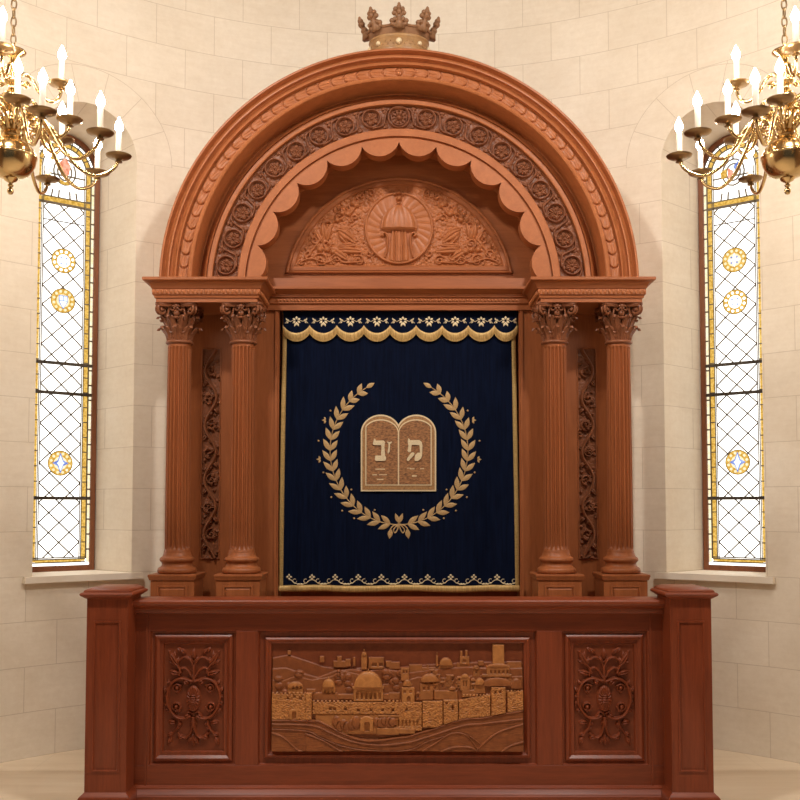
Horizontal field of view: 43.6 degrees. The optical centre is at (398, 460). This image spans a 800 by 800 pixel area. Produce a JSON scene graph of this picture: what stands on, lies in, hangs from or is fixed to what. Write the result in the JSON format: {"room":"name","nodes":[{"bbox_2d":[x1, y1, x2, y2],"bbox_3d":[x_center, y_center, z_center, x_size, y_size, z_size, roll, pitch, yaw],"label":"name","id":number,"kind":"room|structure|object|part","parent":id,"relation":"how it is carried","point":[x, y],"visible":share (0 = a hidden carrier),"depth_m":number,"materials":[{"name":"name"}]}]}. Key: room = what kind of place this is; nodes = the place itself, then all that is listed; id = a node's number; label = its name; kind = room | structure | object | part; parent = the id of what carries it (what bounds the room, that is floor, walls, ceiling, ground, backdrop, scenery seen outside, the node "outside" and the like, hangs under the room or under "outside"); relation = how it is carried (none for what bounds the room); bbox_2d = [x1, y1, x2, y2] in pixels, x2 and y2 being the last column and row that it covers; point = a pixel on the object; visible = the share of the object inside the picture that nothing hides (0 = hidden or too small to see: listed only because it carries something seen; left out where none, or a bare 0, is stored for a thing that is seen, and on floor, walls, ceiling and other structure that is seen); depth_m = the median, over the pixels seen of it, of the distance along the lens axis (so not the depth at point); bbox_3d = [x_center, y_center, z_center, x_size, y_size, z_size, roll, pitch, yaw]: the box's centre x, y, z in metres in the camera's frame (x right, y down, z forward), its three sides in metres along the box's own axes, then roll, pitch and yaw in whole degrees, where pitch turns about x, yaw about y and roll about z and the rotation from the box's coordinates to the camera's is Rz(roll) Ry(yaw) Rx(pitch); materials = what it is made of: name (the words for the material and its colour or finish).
{"room":"house of worship","nodes":[
{"label":"house of worship","id":0,"kind":"room"},
{"bbox_2d":[0,0,799,762],"bbox_3d":[0.000,-1.346,6.253,7.280,6.700,3.640,0,-3,0],"label":"wall","id":1,"kind":"structure","parent":0,"point":[173,72],"depth_m":7.50,"materials":[{"name":"stone"}]},
{"bbox_2d":[32,133,99,571],"bbox_3d":[-2.580,-0.842,7.642,0.548,3.358,0.050,2,-4,-39],"label":"window","id":2,"kind":"structure","parent":1,"relation":"in","point":[68,225],"depth_m":7.66,"materials":[{"name":"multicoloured glass"}]},
{"bbox_3d":[-2.570,0.017,7.587,0.128,0.161,0.104,0,-3,0],"label":"pale glass","id":3,"kind":"part","parent":2,"relation":"part of","materials":[{"name":"yellow glass"}]},
{"bbox_3d":[-2.566,0.016,7.583,0.056,0.120,0.004,2,-4,-39],"label":"pale blue glass","id":4,"kind":"part","parent":2,"relation":"part of","materials":[{"name":"glass"}]},
{"bbox_3d":[-2.570,-1.225,7.648,0.128,0.161,0.104,0,-3,0],"label":"pale glass","id":5,"kind":"part","parent":2,"relation":"part of","materials":[{"name":"glass"}]},
{"bbox_3d":[-2.566,-1.214,7.643,0.056,0.090,0.004,2,-4,-39],"label":"pale blue glass","id":6,"kind":"part","parent":2,"relation":"part of","materials":[{"name":"glass"}]},
{"bbox_3d":[-2.570,-1.533,7.663,0.128,0.161,0.104,0,-3,0],"label":"pale glass","id":7,"kind":"part","parent":2,"relation":"part of","materials":[{"name":"white glass"}]},
{"bbox_2d":[23,570,142,583],"bbox_3d":[-2.394,0.843,7.326,0.860,0.045,0.546,2,-4,-39],"label":"window sill","id":8,"kind":"structure","parent":1,"relation":"attached to","point":[79,575],"depth_m":7.18,"materials":[{"name":"stone"}]},
{"bbox_2d":[655,570,774,583],"bbox_3d":[2.394,0.843,7.326,0.860,0.045,0.546,-2,-4,39],"label":"window sill","id":9,"kind":"structure","parent":1,"relation":"attached to","point":[703,575],"depth_m":7.18,"materials":[{"name":"stone"}]},
{"bbox_2d":[698,133,765,571],"bbox_3d":[2.580,-0.842,7.642,0.548,3.358,0.050,-2,-4,39],"label":"window","id":10,"kind":"structure","parent":1,"relation":"in","point":[729,225],"depth_m":7.66,"materials":[{"name":"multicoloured glass"}]},
{"bbox_3d":[2.570,-1.541,7.664,0.128,0.161,0.104,0,-3,0],"label":"pale glass","id":11,"kind":"part","parent":10,"relation":"part of","materials":[{"name":"glass"}]},
{"bbox_3d":[2.570,-1.218,7.648,0.128,0.161,0.104,0,-3,0],"label":"pale glass","id":12,"kind":"part","parent":10,"relation":"part of","materials":[{"name":"white glass"}]},
{"bbox_3d":[2.570,0.009,7.588,0.128,0.161,0.104,0,-3,0],"label":"pale glass","id":13,"kind":"part","parent":10,"relation":"part of","materials":[{"name":"yellow glass"}]},
{"bbox_3d":[2.566,0.009,7.583,0.056,0.120,0.004,-2,-4,39],"label":"pale blue glass","id":14,"kind":"part","parent":10,"relation":"part of","materials":[{"name":"glass"}]},
{"bbox_2d":[0,749,799,799],"bbox_3d":[0.000,1.822,2.439,7.380,0.001,11.050,0,-3,0],"label":"floor","id":15,"kind":"structure","parent":0,"point":[55,776],"depth_m":6.36,"materials":[{"name":"stone"}]},
{"bbox_2d":[142,48,655,595],"bbox_3d":[0.000,-0.450,7.226,3.548,5.006,0.730,0,-3,0],"label":"torah ark","id":16,"kind":"object","parent":15,"relation":"on","point":[387,179],"visible":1,"depth_m":7.27,"materials":[{"name":"brown wood"}]},
{"bbox_3d":[-1.560,1.327,6.853,0.211,0.943,0.010,0,-3,0],"label":"raised panel","id":17,"kind":"part","parent":16,"relation":"part of","materials":[{"name":"brown wood"}]},
{"bbox_3d":[-1.387,-0.059,7.351,0.127,1.541,0.038,0,-3,0],"label":"scroll panel","id":18,"kind":"part","parent":16,"relation":"part of","materials":[{"name":"brown wood"}]},
{"bbox_3d":[-1.387,-0.059,7.367,0.142,1.556,0.016,0,-3,0],"label":"panel frame","id":19,"kind":"part","parent":16,"relation":"part of","materials":[{"name":"brown wood"}]},
{"bbox_3d":[-1.341,-1.167,7.170,0.772,0.036,0.452,0,-3,0],"label":"egg moulding","id":20,"kind":"part","parent":16,"relation":"part of","materials":[{"name":"brown wood"}]},
{"bbox_3d":[-1.108,1.327,6.853,0.211,0.943,0.010,0,-3,0],"label":"raised panel","id":21,"kind":"part","parent":16,"relation":"part of","materials":[{"name":"brown wood"}]},
{"bbox_3d":[-0.014,-1.186,7.385,1.789,0.021,0.021,0,-3,0],"label":"bead moulding","id":22,"kind":"part","parent":16,"relation":"part of","materials":[{"name":"brown wood"}]},
{"bbox_2d":[358,2,439,49],"bbox_3d":[0.000,-3.108,7.336,0.584,0.312,0.427,-1,-3,17],"label":"crown","id":23,"kind":"object","parent":16,"relation":"on","point":[396,34],"depth_m":7.19,"materials":[{"name":"gold metal"}]},
{"bbox_3d":[0.000,-1.781,7.554,1.714,0.736,0.028,0,-3,0],"label":"tympanum frame","id":24,"kind":"part","parent":16,"relation":"part of","materials":[{"name":"brown wood"}]},
{"bbox_3d":[0.000,-1.799,7.603,2.294,1.157,0.069,0,-3,0],"label":"niche panel","id":25,"kind":"part","parent":16,"relation":"part of","materials":[{"name":"brown wood"}]},
{"bbox_3d":[0.000,-1.241,7.380,2.035,0.245,0.120,0,-3,0],"label":"lintel cornice","id":26,"kind":"part","parent":16,"relation":"part of","materials":[{"name":"brown wood"}]},
{"bbox_2d":[279,311,519,595],"bbox_3d":[0.000,-0.058,7.403,1.776,2.134,0.065,0,-3,0],"label":"curtain","id":27,"kind":"object","parent":16,"relation":"hanging from","point":[399,444],"visible":1,"depth_m":7.41,"materials":[{"name":"blue fabric"}]},
{"bbox_2d":[285,316,307,326],"bbox_3d":[-0.763,-1.039,7.446,0.176,0.080,0.011,0,-3,3],"label":"flower","id":28,"kind":"object","parent":27,"relation":"on","point":[290,321],"depth_m":7.45,"materials":[{"name":"gold fabric"}]},
{"bbox_2d":[312,316,334,326],"bbox_3d":[-0.564,-1.039,7.447,0.176,0.080,0.012,0,-3,0],"label":"flower","id":29,"kind":"object","parent":27,"relation":"on","point":[317,321],"depth_m":7.45,"materials":[{"name":"gold fabric"}]},
{"bbox_2d":[339,316,361,325],"bbox_3d":[-0.362,-1.039,7.446,0.175,0.080,0.010,0,-3,-1],"label":"flower","id":30,"kind":"object","parent":27,"relation":"on","point":[343,320],"depth_m":7.45,"materials":[{"name":"gold fabric"}]},
{"bbox_2d":[366,317,387,325],"bbox_3d":[-0.164,-1.039,7.446,0.175,0.080,0.009,0,-3,1],"label":"flower","id":31,"kind":"object","parent":27,"relation":"on","point":[370,321],"depth_m":7.45,"materials":[{"name":"gold fabric"}]},
{"bbox_2d":[392,317,413,325],"bbox_3d":[0.030,-1.039,7.447,0.175,0.080,0.009,0,-3,0],"label":"flower","id":32,"kind":"object","parent":27,"relation":"on","point":[396,321],"depth_m":7.45,"materials":[{"name":"gold fabric"}]},
{"bbox_2d":[418,317,439,325],"bbox_3d":[0.224,-1.039,7.446,0.175,0.080,0.010,0,-3,0],"label":"flower","id":33,"kind":"object","parent":27,"relation":"on","point":[422,321],"depth_m":7.45,"materials":[{"name":"gold fabric"}]},
{"bbox_2d":[444,317,466,325],"bbox_3d":[0.418,-1.039,7.446,0.175,0.080,0.009,0,-3,2],"label":"flower","id":34,"kind":"object","parent":27,"relation":"on","point":[448,321],"depth_m":7.45,"materials":[{"name":"gold fabric"}]},
{"bbox_2d":[470,317,492,326],"bbox_3d":[0.612,-1.039,7.448,0.175,0.080,0.011,0,-3,-1],"label":"flower","id":35,"kind":"object","parent":27,"relation":"on","point":[474,321],"depth_m":7.45,"materials":[{"name":"gold fabric"}]},
{"bbox_2d":[494,316,516,326],"bbox_3d":[0.793,-1.040,7.444,0.176,0.080,0.015,0,-3,0],"label":"flower","id":36,"kind":"object","parent":27,"relation":"on","point":[499,321],"depth_m":7.44,"materials":[{"name":"gold fabric"}]},
{"bbox_3d":[1.108,1.327,6.853,0.211,0.943,0.010,0,-3,0],"label":"raised panel","id":37,"kind":"part","parent":16,"relation":"part of","materials":[{"name":"brown wood"}]},
{"bbox_3d":[1.387,-0.059,7.350,0.127,1.541,0.038,0,-3,0],"label":"scroll panel","id":38,"kind":"part","parent":16,"relation":"part of","materials":[{"name":"brown wood"}]},
{"bbox_3d":[1.387,-0.059,7.367,0.142,1.556,0.016,0,-3,0],"label":"panel frame","id":39,"kind":"part","parent":16,"relation":"part of","materials":[{"name":"brown wood"}]},
{"bbox_3d":[1.341,-1.167,7.170,0.772,0.036,0.452,0,-3,0],"label":"egg moulding","id":40,"kind":"part","parent":16,"relation":"part of","materials":[{"name":"brown wood"}]},
{"bbox_3d":[1.560,1.327,6.853,0.211,0.943,0.010,0,-3,0],"label":"raised panel","id":41,"kind":"part","parent":16,"relation":"part of","materials":[{"name":"brown wood"}]},
{"bbox_2d":[77,584,720,799],"bbox_3d":[0.000,1.355,5.794,3.604,1.260,0.374,0,-3,0],"label":"wooden base","id":42,"kind":"object","parent":15,"relation":"on","point":[188,697],"visible":1,"depth_m":5.81,"materials":[{"name":"brown wood"}]},
{"bbox_3d":[-1.652,1.327,5.638,0.157,0.846,0.008,0,-3,0],"label":"raised panel","id":43,"kind":"part","parent":42,"relation":"part of","materials":[{"name":"brown wood"}]},
{"bbox_3d":[-1.652,1.926,5.754,0.292,0.116,0.342,0,-3,0],"label":"post","id":44,"kind":"part","parent":42,"relation":"part of","materials":[{"name":"brown wood"}]},
{"bbox_3d":[-1.652,1.381,5.781,0.232,1.207,0.282,0,-3,0],"label":"post","id":45,"kind":"part","parent":42,"relation":"part of","materials":[{"name":"brown wood"}]},
{"bbox_3d":[-1.198,1.377,5.827,0.500,0.772,0.034,0,-3,0],"label":"panel frame","id":46,"kind":"part","parent":42,"relation":"part of","materials":[{"name":"brown wood"}]},
{"bbox_3d":[-0.009,1.377,5.828,1.622,0.772,0.036,0,-3,0],"label":"panel frame","id":47,"kind":"part","parent":42,"relation":"part of","materials":[{"name":"brown wood"}]},
{"bbox_3d":[0.000,0.850,5.884,3.127,0.086,0.243,0,-3,0],"label":"handrail","id":48,"kind":"part","parent":42,"relation":"part of","materials":[{"name":"brown wood"}]},
{"bbox_3d":[0.000,1.930,5.787,3.127,0.111,0.112,0,-3,0],"label":"moulding","id":49,"kind":"part","parent":42,"relation":"part of","materials":[{"name":"brown wood"}]},
{"bbox_3d":[1.197,1.377,5.827,0.500,0.772,0.034,0,-3,0],"label":"panel frame","id":50,"kind":"part","parent":42,"relation":"part of","materials":[{"name":"brown wood"}]},
{"bbox_3d":[1.652,1.381,5.781,0.232,1.207,0.282,0,-3,0],"label":"post","id":51,"kind":"part","parent":42,"relation":"part of","materials":[{"name":"brown wood"}]},
{"bbox_3d":[1.652,1.926,5.754,0.292,0.116,0.342,0,-3,0],"label":"post","id":52,"kind":"part","parent":42,"relation":"part of","materials":[{"name":"brown wood"}]},
{"bbox_3d":[1.652,1.327,5.638,0.157,0.846,0.008,0,-3,0],"label":"raised panel","id":53,"kind":"part","parent":42,"relation":"part of","materials":[{"name":"brown wood"}]},
{"label":"ceiling","id":54,"kind":"structure","parent":0,"visible":0},
{"bbox_2d":[0,0,131,194],"bbox_3d":[-1.971,-3.048,5.155,1.186,3.397,1.135,-1,-3,18],"label":"brass chandelier","id":55,"kind":"object","parent":54,"relation":"hanging from","point":[18,159],"visible":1,"depth_m":5.05,"materials":[{"name":"gold metal"}]},
{"bbox_2d":[0,21,5,41],"bbox_3d":[-1.927,-2.080,4.859,0.029,0.108,0.029,0,-3,-10],"label":"candle","id":56,"kind":"object","parent":55,"relation":"on","point":[2,23],"depth_m":4.85,"materials":[{"name":"white wax"}]},
{"bbox_3d":[-1.927,-2.173,4.863,0.043,0.082,0.043,0,-3,-10],"label":"flame bulb","id":57,"kind":"part","parent":55,"relation":"part of","materials":[{"name":"white glass"}]},
{"bbox_3d":[-2.062,-1.746,4.957,0.023,0.216,0.301,-2,-3,34],"label":"arm","id":58,"kind":"part","parent":55,"relation":"part of","materials":[{"name":"gold metal"}]},
{"bbox_3d":[-1.971,-1.636,4.805,0.023,0.282,0.508,0,-3,0],"label":"arm","id":59,"kind":"part","parent":55,"relation":"part of","materials":[{"name":"gold metal"}]},
{"bbox_3d":[-1.948,-1.944,4.967,0.023,0.126,0.251,0,-3,-10],"label":"arm","id":60,"kind":"part","parent":55,"relation":"part of","materials":[{"name":"gold metal"}]},
{"bbox_3d":[-1.971,-1.886,5.098,0.128,0.500,0.128,0,-3,0],"label":"stem","id":61,"kind":"part","parent":55,"relation":"part of","materials":[{"name":"gold metal"}]},
{"bbox_3d":[-1.971,-3.395,5.172,0.026,2.545,0.026,3,-4,-45],"label":"chain","id":62,"kind":"part","parent":55,"relation":"part of","materials":[{"name":"gold metal"}]},
{"bbox_3d":[-1.900,-1.746,4.946,0.023,0.216,0.301,1,-3,-26],"label":"arm","id":63,"kind":"part","parent":55,"relation":"part of","materials":[{"name":"gold metal"}]},
{"bbox_2d":[14,73,20,93],"bbox_3d":[-1.838,-1.816,4.822,0.029,0.108,0.029,1,-3,-26],"label":"candle","id":64,"kind":"object","parent":55,"relation":"on","point":[17,89],"depth_m":4.81,"materials":[{"name":"white wax"}]},
{"bbox_3d":[-1.838,-1.909,4.826,0.043,0.082,0.043,1,-3,-26],"label":"flame bulb","id":65,"kind":"part","parent":55,"relation":"part of","materials":[{"name":"white glass"}]},
{"bbox_3d":[-1.971,-1.536,5.081,0.254,0.208,0.254,0,-3,0],"label":"globe","id":66,"kind":"part","parent":55,"relation":"part of","materials":[{"name":"gold metal"}]},
{"bbox_3d":[-1.806,-1.633,4.859,0.023,0.282,0.508,2,-3,-36],"label":"arm","id":67,"kind":"part","parent":55,"relation":"part of","materials":[{"name":"gold metal"}]},
{"bbox_3d":[-1.971,-1.608,5.366,0.023,0.282,0.508,0,-3,0],"label":"arm","id":68,"kind":"part","parent":55,"relation":"part of","materials":[{"name":"gold metal"}]},
{"bbox_3d":[-1.881,-1.732,5.225,0.023,0.216,0.301,-2,-3,34],"label":"arm","id":69,"kind":"part","parent":55,"relation":"part of","materials":[{"name":"gold metal"}]},
{"bbox_3d":[-1.867,-1.933,5.188,0.251,0.126,0.023,2,-4,-40],"label":"arm","id":70,"kind":"part","parent":55,"relation":"part of","materials":[{"name":"gold metal"}]},
{"bbox_2d":[39,84,45,105],"bbox_3d":[-1.662,-1.704,4.663,0.029,0.108,0.029,2,-3,-36],"label":"candle","id":71,"kind":"object","parent":55,"relation":"on","point":[42,88],"depth_m":4.65,"materials":[{"name":"white wax"}]},
{"bbox_3d":[-1.662,-1.797,4.668,0.043,0.082,0.043,2,-3,-36],"label":"flame bulb","id":72,"kind":"part","parent":55,"relation":"part of","materials":[{"name":"white glass"}]},
{"bbox_3d":[-1.810,-1.740,5.080,0.301,0.216,0.023,0,-3,4],"label":"arm","id":73,"kind":"part","parent":55,"relation":"part of","materials":[{"name":"gold metal"}]},
{"bbox_3d":[-1.971,-1.750,5.619,0.043,0.082,0.043,0,-3,0],"label":"flame bulb","id":74,"kind":"part","parent":55,"relation":"part of","materials":[{"name":"white glass"}]},
{"bbox_2d":[45,156,50,173],"bbox_3d":[-1.971,-1.657,5.614,0.029,0.108,0.029,0,-3,0],"label":"candle","id":75,"kind":"object","parent":55,"relation":"on","point":[47,159],"depth_m":5.60,"materials":[{"name":"white wax"}]},
{"bbox_3d":[-1.806,-1.611,5.312,0.023,0.282,0.508,-2,-3,36],"label":"arm","id":76,"kind":"part","parent":55,"relation":"part of","materials":[{"name":"gold metal"}]},
{"bbox_3d":[-1.704,-1.626,4.999,0.508,0.282,0.023,-1,-3,18],"label":"arm","id":77,"kind":"part","parent":55,"relation":"part of","materials":[{"name":"gold metal"}]},
{"bbox_3d":[-1.777,-2.152,5.274,0.043,0.082,0.043,2,-4,-40],"label":"flame bulb","id":78,"kind":"part","parent":55,"relation":"part of","materials":[{"name":"white glass"}]},
{"bbox_2d":[59,60,64,78],"bbox_3d":[-1.777,-2.060,5.270,0.029,0.108,0.029,2,-4,-40],"label":"candle","id":79,"kind":"object","parent":55,"relation":"on","point":[61,62],"depth_m":5.26,"materials":[{"name":"white wax"}]},
{"bbox_3d":[-1.802,-1.883,5.350,0.043,0.082,0.043,-2,-3,34],"label":"flame bulb","id":80,"kind":"part","parent":55,"relation":"part of","materials":[{"name":"white glass"}]},
{"bbox_2d":[59,122,64,134],"bbox_3d":[-1.802,-1.790,5.346,0.029,0.108,0.029,-2,-3,34],"label":"candle","id":81,"kind":"object","parent":55,"relation":"on","point":[61,126],"depth_m":5.33,"materials":[{"name":"white wax"}]},
{"bbox_3d":[-1.704,-1.618,5.172,0.508,0.282,0.023,1,-3,-18],"label":"arm","id":82,"kind":"part","parent":55,"relation":"part of","materials":[{"name":"gold metal"}]},
{"bbox_2d":[67,94,72,114],"bbox_3d":[-1.668,-1.804,5.073,0.029,0.108,0.029,0,-3,4],"label":"candle","id":83,"kind":"object","parent":55,"relation":"on","point":[70,96],"depth_m":5.06,"materials":[{"name":"white wax"}]},
{"bbox_3d":[-1.668,-1.897,5.078,0.043,0.082,0.043,0,-3,4],"label":"flame bulb","id":84,"kind":"part","parent":55,"relation":"part of","materials":[{"name":"white glass"}]},
{"bbox_2d":[95,150,99,167],"bbox_3d":[-1.662,-1.662,5.514,0.029,0.108,0.029,-2,-3,36],"label":"candle","id":85,"kind":"object","parent":55,"relation":"on","point":[97,152],"depth_m":5.50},
{"bbox_3d":[-1.662,-1.755,5.518,0.043,0.082,0.043,-2,-3,36],"label":"flame bulb","id":86,"kind":"part","parent":55,"relation":"part of","materials":[{"name":"white glass"}]},
{"bbox_3d":[-1.471,-1.784,4.931,0.043,0.082,0.043,-1,-3,18],"label":"flame bulb","id":87,"kind":"part","parent":55,"relation":"part of","materials":[{"name":"white glass"}]},
{"bbox_2d":[97,106,103,126],"bbox_3d":[-1.471,-1.691,4.926,0.029,0.108,0.029,-1,-3,18],"label":"candle","id":88,"kind":"object","parent":55,"relation":"on","point":[100,112],"depth_m":4.91,"materials":[{"name":"white wax"}]},
{"bbox_3d":[-1.471,-1.768,5.255,0.043,0.082,0.043,1,-3,-18],"label":"flame bulb","id":89,"kind":"part","parent":55,"relation":"part of","materials":[{"name":"white glass"}]},
{"bbox_2d":[116,131,121,150],"bbox_3d":[-1.471,-1.675,5.251,0.029,0.108,0.029,1,-3,-18],"label":"candle","id":90,"kind":"object","parent":55,"relation":"on","point":[118,134],"depth_m":5.24,"materials":[{"name":"white wax"}]},
{"bbox_2d":[666,0,799,194],"bbox_3d":[1.971,-3.048,5.155,1.135,3.397,1.186,2,-3,-36],"label":"brass chandelier","id":91,"kind":"object","parent":54,"relation":"hanging from","point":[780,160],"visible":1,"depth_m":5.05,"materials":[{"name":"gold metal"}]},
{"bbox_3d":[1.471,-1.768,5.255,0.043,0.082,0.043,-1,-3,18],"label":"flame bulb","id":92,"kind":"part","parent":91,"relation":"part of","materials":[{"name":"white glass"}]},
{"bbox_2d":[676,131,681,150],"bbox_3d":[1.471,-1.675,5.251,0.029,0.108,0.029,-1,-3,18],"label":"candle","id":93,"kind":"object","parent":91,"relation":"on","point":[679,134],"depth_m":5.24,"materials":[{"name":"white wax"}]},
{"bbox_3d":[1.471,-1.784,4.931,0.043,0.082,0.043,1,-3,-18],"label":"flame bulb","id":94,"kind":"part","parent":91,"relation":"part of","materials":[{"name":"white glass"}]},
{"bbox_2d":[694,106,700,126],"bbox_3d":[1.471,-1.691,4.926,0.029,0.108,0.029,1,-3,-18],"label":"candle","id":95,"kind":"object","parent":91,"relation":"on","point":[697,113],"depth_m":4.91,"materials":[{"name":"white wax"}]},
{"bbox_3d":[1.662,-1.755,5.518,0.043,0.082,0.043,2,-3,-36],"label":"flame bulb","id":96,"kind":"part","parent":91,"relation":"part of","materials":[{"name":"white glass"}]},
{"bbox_2d":[698,150,702,167],"bbox_3d":[1.662,-1.662,5.514,0.029,0.108,0.029,2,-3,-36],"label":"candle","id":97,"kind":"object","parent":91,"relation":"on","point":[700,152],"depth_m":5.50,"materials":[{"name":"white wax"}]},
{"bbox_3d":[1.668,-1.897,5.078,0.043,0.082,0.043,0,-3,-4],"label":"flame bulb","id":98,"kind":"part","parent":91,"relation":"part of","materials":[{"name":"white glass"}]},
{"bbox_2d":[725,94,730,114],"bbox_3d":[1.668,-1.804,5.073,0.029,0.108,0.029,0,-3,-4],"label":"candle","id":99,"kind":"object","parent":91,"relation":"on","point":[727,96],"depth_m":5.06,"materials":[{"name":"white wax"}]},
{"bbox_3d":[1.704,-1.618,5.172,0.508,0.282,0.023,-1,-3,18],"label":"arm","id":100,"kind":"part","parent":91,"relation":"part of","materials":[{"name":"gold metal"}]},
{"bbox_3d":[1.777,-2.152,5.274,0.043,0.082,0.043,-2,-4,40],"label":"flame bulb","id":101,"kind":"part","parent":91,"relation":"part of","materials":[{"name":"white glass"}]},
{"bbox_2d":[733,60,738,78],"bbox_3d":[1.777,-2.060,5.270,0.029,0.108,0.029,-2,-4,40],"label":"candle","id":102,"kind":"object","parent":91,"relation":"on","point":[736,62],"depth_m":5.26,"materials":[{"name":"white wax"}]},
{"bbox_3d":[1.802,-1.883,5.350,0.043,0.082,0.043,2,-3,-34],"label":"flame bulb","id":103,"kind":"part","parent":91,"relation":"part of","materials":[{"name":"white glass"}]},
{"bbox_2d":[733,122,738,134],"bbox_3d":[1.802,-1.790,5.346,0.029,0.108,0.029,2,-3,-34],"label":"candle","id":104,"kind":"object","parent":91,"relation":"on","point":[736,126],"depth_m":5.33,"materials":[{"name":"white wax"}]},
{"bbox_3d":[1.704,-1.626,4.999,0.508,0.282,0.023,1,-3,-18],"label":"arm","id":105,"kind":"part","parent":91,"relation":"part of","materials":[{"name":"gold metal"}]},
{"bbox_3d":[1.806,-1.611,5.312,0.023,0.282,0.508,2,-3,-36],"label":"arm","id":106,"kind":"part","parent":91,"relation":"part of","materials":[{"name":"gold metal"}]},
{"bbox_3d":[1.810,-1.740,5.080,0.301,0.216,0.023,0,-3,-4],"label":"arm","id":107,"kind":"part","parent":91,"relation":"part of","materials":[{"name":"gold metal"}]},
{"bbox_3d":[1.971,-1.750,5.619,0.043,0.082,0.043,0,-3,0],"label":"flame bulb","id":108,"kind":"part","parent":91,"relation":"part of","materials":[{"name":"white glass"}]},
{"bbox_2d":[747,156,752,173],"bbox_3d":[1.971,-1.657,5.614,0.029,0.108,0.029,0,-3,0],"label":"candle","id":109,"kind":"object","parent":91,"relation":"on","point":[749,159],"depth_m":5.60,"materials":[{"name":"white wax"}]},
{"bbox_3d":[1.662,-1.797,4.668,0.043,0.082,0.043,-2,-3,36],"label":"flame bulb","id":110,"kind":"part","parent":91,"relation":"part of","materials":[{"name":"white glass"}]},
{"bbox_2d":[752,84,758,105],"bbox_3d":[1.662,-1.704,4.663,0.029,0.108,0.029,-2,-3,36],"label":"candle","id":111,"kind":"object","parent":91,"relation":"on","point":[755,88],"depth_m":4.65,"materials":[{"name":"white wax"}]},
{"bbox_3d":[1.867,-1.933,5.188,0.251,0.126,0.023,-2,-4,40],"label":"arm","id":112,"kind":"part","parent":91,"relation":"part of","materials":[{"name":"gold metal"}]},
{"bbox_3d":[1.881,-1.732,5.225,0.023,0.216,0.301,2,-3,-34],"label":"arm","id":113,"kind":"part","parent":91,"relation":"part of","materials":[{"name":"gold metal"}]},
{"bbox_3d":[1.971,-1.608,5.366,0.023,0.282,0.508,0,-3,0],"label":"arm","id":114,"kind":"part","parent":91,"relation":"part of","materials":[{"name":"gold metal"}]},
{"bbox_3d":[1.806,-1.633,4.859,0.023,0.282,0.508,-2,-3,36],"label":"arm","id":115,"kind":"part","parent":91,"relation":"part of","materials":[{"name":"gold metal"}]},
{"bbox_3d":[1.838,-1.909,4.826,0.043,0.082,0.043,-1,-3,26],"label":"flame bulb","id":116,"kind":"part","parent":91,"relation":"part of","materials":[{"name":"white glass"}]},
{"bbox_3d":[1.971,-1.536,5.081,0.254,0.208,0.254,0,-3,0],"label":"globe","id":117,"kind":"part","parent":91,"relation":"part of","materials":[{"name":"gold metal"}]},
{"bbox_2d":[777,73,783,93],"bbox_3d":[1.838,-1.816,4.822,0.029,0.108,0.029,-1,-3,26],"label":"candle","id":118,"kind":"object","parent":91,"relation":"on","point":[780,89],"depth_m":4.81,"materials":[{"name":"white wax"}]},
{"bbox_3d":[1.900,-1.746,4.946,0.023,0.216,0.301,-1,-3,26],"label":"arm","id":119,"kind":"part","parent":91,"relation":"part of","materials":[{"name":"gold metal"}]},
{"bbox_3d":[1.971,-1.886,5.098,0.128,0.500,0.128,0,-3,0],"label":"stem","id":120,"kind":"part","parent":91,"relation":"part of","materials":[{"name":"gold metal"}]},
{"bbox_3d":[1.971,-3.395,5.172,0.026,2.545,0.026,-3,-4,45],"label":"chain","id":121,"kind":"part","parent":91,"relation":"part of","materials":[{"name":"gold metal"}]},
{"bbox_3d":[1.948,-1.944,4.967,0.023,0.126,0.251,0,-3,10],"label":"arm","id":122,"kind":"part","parent":91,"relation":"part of","materials":[{"name":"gold metal"}]},
{"bbox_3d":[1.971,-1.636,4.805,0.023,0.282,0.508,0,-3,0],"label":"arm","id":123,"kind":"part","parent":91,"relation":"part of","materials":[{"name":"gold metal"}]},
{"bbox_3d":[2.062,-1.746,4.957,0.023,0.216,0.301,2,-3,-34],"label":"arm","id":124,"kind":"part","parent":91,"relation":"part of","materials":[{"name":"gold metal"}]},
{"bbox_3d":[1.927,-2.173,4.863,0.043,0.082,0.043,0,-3,10],"label":"flame bulb","id":125,"kind":"part","parent":91,"relation":"part of","materials":[{"name":"white glass"}]},
{"bbox_2d":[792,21,798,41],"bbox_3d":[1.927,-2.080,4.859,0.029,0.108,0.029,0,-3,10],"label":"candle","id":126,"kind":"object","parent":91,"relation":"on","point":[795,26],"depth_m":4.85,"materials":[{"name":"white wax"}]},
{"bbox_3d":[2.099,-1.935,5.147,0.251,0.126,0.023,1,-3,-20],"label":"arm","id":127,"kind":"part","parent":91,"relation":"part of","materials":[{"name":"gold metal"}]}
]}

